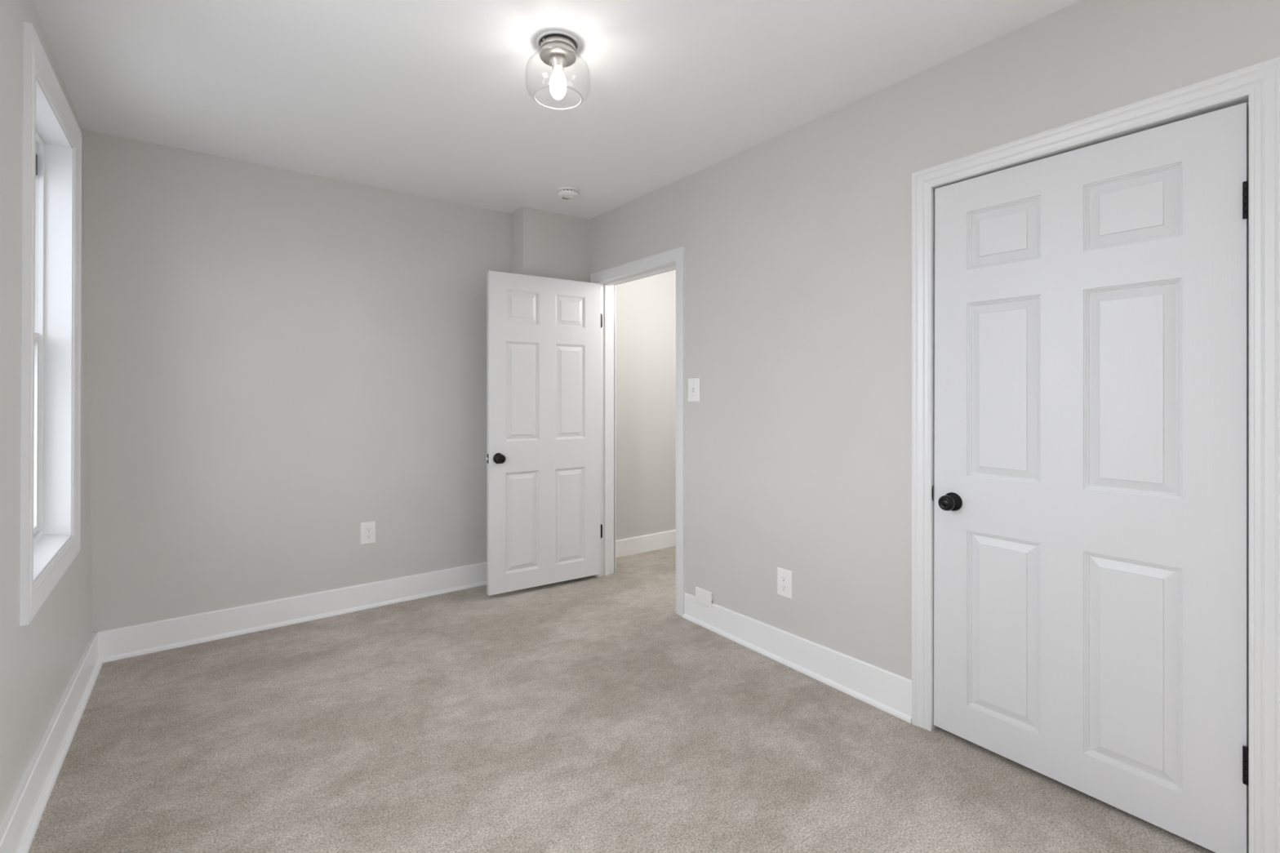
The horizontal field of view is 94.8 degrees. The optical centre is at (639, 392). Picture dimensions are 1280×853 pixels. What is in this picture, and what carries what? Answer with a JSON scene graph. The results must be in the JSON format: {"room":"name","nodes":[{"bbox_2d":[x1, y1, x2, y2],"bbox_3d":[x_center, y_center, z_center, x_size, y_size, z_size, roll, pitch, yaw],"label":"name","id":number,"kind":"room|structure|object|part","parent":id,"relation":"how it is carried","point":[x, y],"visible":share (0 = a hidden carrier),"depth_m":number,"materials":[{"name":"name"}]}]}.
{"room":"empty bedroom","nodes":[
{"label":"empty bedroom","id":0,"kind":"room"},
{"bbox_2d":[0,0,93,824],"bbox_3d":[-1.077,0.021,0.537,0.282,2.498,5.549,0,0,-37],"label":"wall","id":1,"kind":"structure","parent":0,"point":[38,660],"depth_m":1.67,"materials":[{"name":"beige paint"}]},
{"bbox_2d":[19,21,81,626],"bbox_3d":[-2.127,-0.210,1.993,0.242,1.767,0.880,0,0,-37],"label":"window","id":2,"kind":"structure","parent":1,"relation":"in","point":[51,335],"depth_m":2.26,"materials":[{"name":"white paint"}]},
{"bbox_3d":[-2.127,0.166,1.982,0.044,0.788,0.635,0,0,-36],"label":"sash","id":3,"kind":"part","parent":2,"relation":"part of","materials":[{"name":"white plastic"}]},
{"bbox_3d":[-2.067,0.563,2.017,0.091,0.046,0.638,0,0,-37],"label":"sill","id":4,"kind":"part","parent":2,"relation":"part of","materials":[{"name":"white paint"}]},
{"bbox_2d":[0,631,103,852],"bbox_3d":[-0.957,1.197,0.626,0.052,0.145,5.349,0,0,-37],"label":"baseboard","id":5,"kind":"structure","parent":1,"relation":"attached to","point":[19,826],"depth_m":1.91,"materials":[{"name":"white paint"}]},
{"bbox_2d":[82,129,675,632],"bbox_3d":[-1.068,0.021,3.976,4.550,2.498,0.150,0,0,-37],"label":"wall","id":6,"kind":"structure","parent":0,"point":[282,362],"depth_m":3.24,"materials":[{"name":"beige paint"}]},
{"bbox_2d":[97,561,487,662],"bbox_3d":[-1.714,1.197,3.387,2.110,0.145,0.021,0,0,-37],"label":"baseboard","id":7,"kind":"structure","parent":6,"relation":"attached to","point":[123,642],"depth_m":3.19,"materials":[{"name":"white paint"}]},
{"bbox_2d":[360,520,376,545],"bbox_3d":[-1.605,0.828,3.477,0.084,0.130,0.007,0,0,-37],"label":"wall outlet","id":8,"kind":"object","parent":6,"relation":"attached to","point":[368,530],"visible":1,"depth_m":3.47,"materials":[{"name":"white plastic"}]},
{"bbox_2d":[365,533,371,539],"bbox_3d":[-1.605,0.848,3.477,0.034,0.028,0.007,0,0,-37],"label":"receptacle","id":9,"kind":"object","parent":8,"relation":"attached to","point":[368,536],"depth_m":3.47,"materials":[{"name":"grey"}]},
{"bbox_2d":[365,527,371,532],"bbox_3d":[-1.605,0.807,3.477,0.034,0.028,0.007,0,0,-37],"label":"receptacle","id":10,"kind":"object","parent":8,"relation":"attached to","point":[367,529],"depth_m":3.47,"materials":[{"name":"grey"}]},
{"bbox_2d":[615,529,675,558],"bbox_3d":[0.177,1.204,4.804,1.364,0.132,0.014,0,0,-37],"label":"baseboard","id":11,"kind":"structure","parent":6,"relation":"attached to","point":[642,544],"depth_m":4.70,"materials":[{"name":"white paint"}]},
{"bbox_2d":[511,206,590,282],"bbox_3d":[-0.616,0.021,4.090,0.503,2.498,0.209,0,0,-37],"label":"wall","id":12,"kind":"structure","parent":0,"point":[544,243],"depth_m":4.00,"materials":[{"name":"beige paint"}]},
{"bbox_2d":[32,0,1080,219],"bbox_3d":[0.603,-1.288,1.824,4.650,0.120,5.799,0,0,-37],"label":"ceiling","id":13,"kind":"structure","parent":0,"point":[433,99],"depth_m":2.30,"materials":[{"name":"white paint"}]},
{"bbox_2d":[533,31,582,110],"bbox_3d":[-0.288,-1.131,2.069,0.228,0.194,0.228,0,0,-37],"label":"ceiling light","id":14,"kind":"object","parent":13,"relation":"attached to","point":[557,49],"visible":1,"depth_m":2.04,"materials":[{"name":"silver metal"}]},
{"bbox_2d":[548,53,567,71],"bbox_3d":[-0.288,-1.160,2.069,0.065,0.037,0.065,0,0,-37],"label":"socket","id":15,"kind":"object","parent":14,"relation":"attached to","point":[557,62],"depth_m":2.05,"materials":[{"name":"silver metal"}]},
{"bbox_2d":[556,186,579,199],"bbox_3d":[-0.435,-1.207,3.568,0.141,0.042,0.141,0,0,-37],"label":"smoke detector","id":16,"kind":"object","parent":13,"relation":"attached to","point":[565,193],"visible":1,"depth_m":3.53,"materials":[{"name":"white plastic"}]},
{"bbox_2d":[28,546,1215,852],"bbox_3d":[0.603,1.330,1.824,4.650,0.120,5.799,0,0,-37],"label":"floor","id":17,"kind":"structure","parent":0,"point":[587,714],"depth_m":2.08,"materials":[{"name":"beige carpet"}]},
{"bbox_2d":[590,0,1279,679],"bbox_3d":[1.206,0.021,2.180,0.130,2.498,5.449,0,0,-37],"label":"wall","id":18,"kind":"structure","parent":0,"point":[797,242],"depth_m":2.54,"materials":[{"name":"beige paint"}]},
{"bbox_2d":[590,246,685,617],"bbox_3d":[0.012,0.219,3.775,0.165,2.102,0.990,0,0,-37],"label":"trim","id":19,"kind":"structure","parent":18,"relation":"attached to","point":[674,259],"depth_m":3.88,"materials":[{"name":"white paint"}]},
{"bbox_2d":[486,271,600,595],"bbox_3d":[-0.606,0.246,3.831,0.810,1.990,0.159,0,0,-33],"label":"door","id":20,"kind":"structure","parent":19,"relation":"attached to","point":[544,457],"depth_m":3.79,"materials":[{"name":"white paint"}]},
{"bbox_3d":[-0.854,0.404,3.602,0.056,0.056,0.048,0,0,-33],"label":"knob","id":21,"kind":"part","parent":20,"relation":"part of","materials":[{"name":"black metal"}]},
{"bbox_3d":[0.075,0.225,3.815,0.016,2.091,0.958,0,0,-37],"label":"hall casing","id":22,"kind":"part","parent":19,"relation":"part of","materials":[{"name":"white paint"}]},
{"bbox_2d":[688,377,699,401],"bbox_3d":[0.294,-0.016,3.277,0.017,0.131,0.092,0,0,-37],"label":"light switch","id":23,"kind":"object","parent":18,"relation":"attached to","point":[693,384],"visible":1,"depth_m":3.27,"materials":[{"name":"white plastic"}]},
{"bbox_2d":[695,586,712,608],"bbox_3d":[0.348,1.113,3.204,0.018,0.086,0.126,0,0,-37],"label":"blank cover plate","id":24,"kind":"object","parent":18,"relation":"attached to","point":[703,597],"visible":1,"depth_m":3.19,"materials":[{"name":"white plastic"}]},
{"bbox_2d":[777,567,791,599],"bbox_3d":[0.679,0.896,2.770,0.007,0.130,0.084,0,0,-37],"label":"wall outlet","id":25,"kind":"object","parent":18,"relation":"attached to","point":[784,576],"visible":1,"depth_m":2.77,"materials":[{"name":"white plastic"}]},
{"bbox_2d":[781,584,786,591],"bbox_3d":[0.679,0.916,2.770,0.007,0.028,0.034,0,0,-37],"label":"receptacle","id":26,"kind":"object","parent":25,"relation":"attached to","point":[784,587],"depth_m":2.77,"materials":[{"name":"grey plastic"}]},
{"bbox_2d":[781,575,786,582],"bbox_3d":[0.679,0.875,2.770,0.007,0.028,0.034,0,0,-37],"label":"receptacle","id":27,"kind":"object","parent":25,"relation":"attached to","point":[784,578],"depth_m":2.77,"materials":[{"name":"grey plastic"}]},
{"bbox_2d":[682,592,911,723],"bbox_3d":[0.649,1.190,2.799,0.021,0.159,1.332,0,0,-37],"label":"baseboard","id":28,"kind":"structure","parent":18,"relation":"attached to","point":[890,692],"depth_m":2.63,"materials":[{"name":"white paint"}]},
{"bbox_2d":[933,102,1248,852],"bbox_3d":[1.371,0.241,1.889,0.159,2.018,0.839,0,0,-37],"label":"door","id":29,"kind":"structure","parent":18,"relation":"in","point":[1091,442],"depth_m":1.80,"materials":[{"name":"white paint"}]},
{"bbox_3d":[1.117,0.399,2.135,0.048,0.056,0.056,0,0,-37],"label":"knob","id":30,"kind":"part","parent":29,"relation":"part of","materials":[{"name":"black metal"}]},
{"bbox_3d":[1.599,0.981,1.542,0.007,0.098,0.009,0,0,-37],"label":"plate","id":31,"kind":"part","parent":29,"relation":"part of","materials":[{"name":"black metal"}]},
{"bbox_3d":[1.599,-0.508,1.542,0.007,0.098,0.009,0,0,-37],"label":"plate","id":32,"kind":"part","parent":29,"relation":"part of","materials":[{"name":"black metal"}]},
{"bbox_2d":[911,56,1279,852],"bbox_3d":[1.396,0.209,1.913,0.154,2.123,0.978,0,0,-37],"label":"trim","id":33,"kind":"structure","parent":18,"relation":"attached to","point":[1257,85],"depth_m":1.53,"materials":[{"name":"white paint"}]}
]}

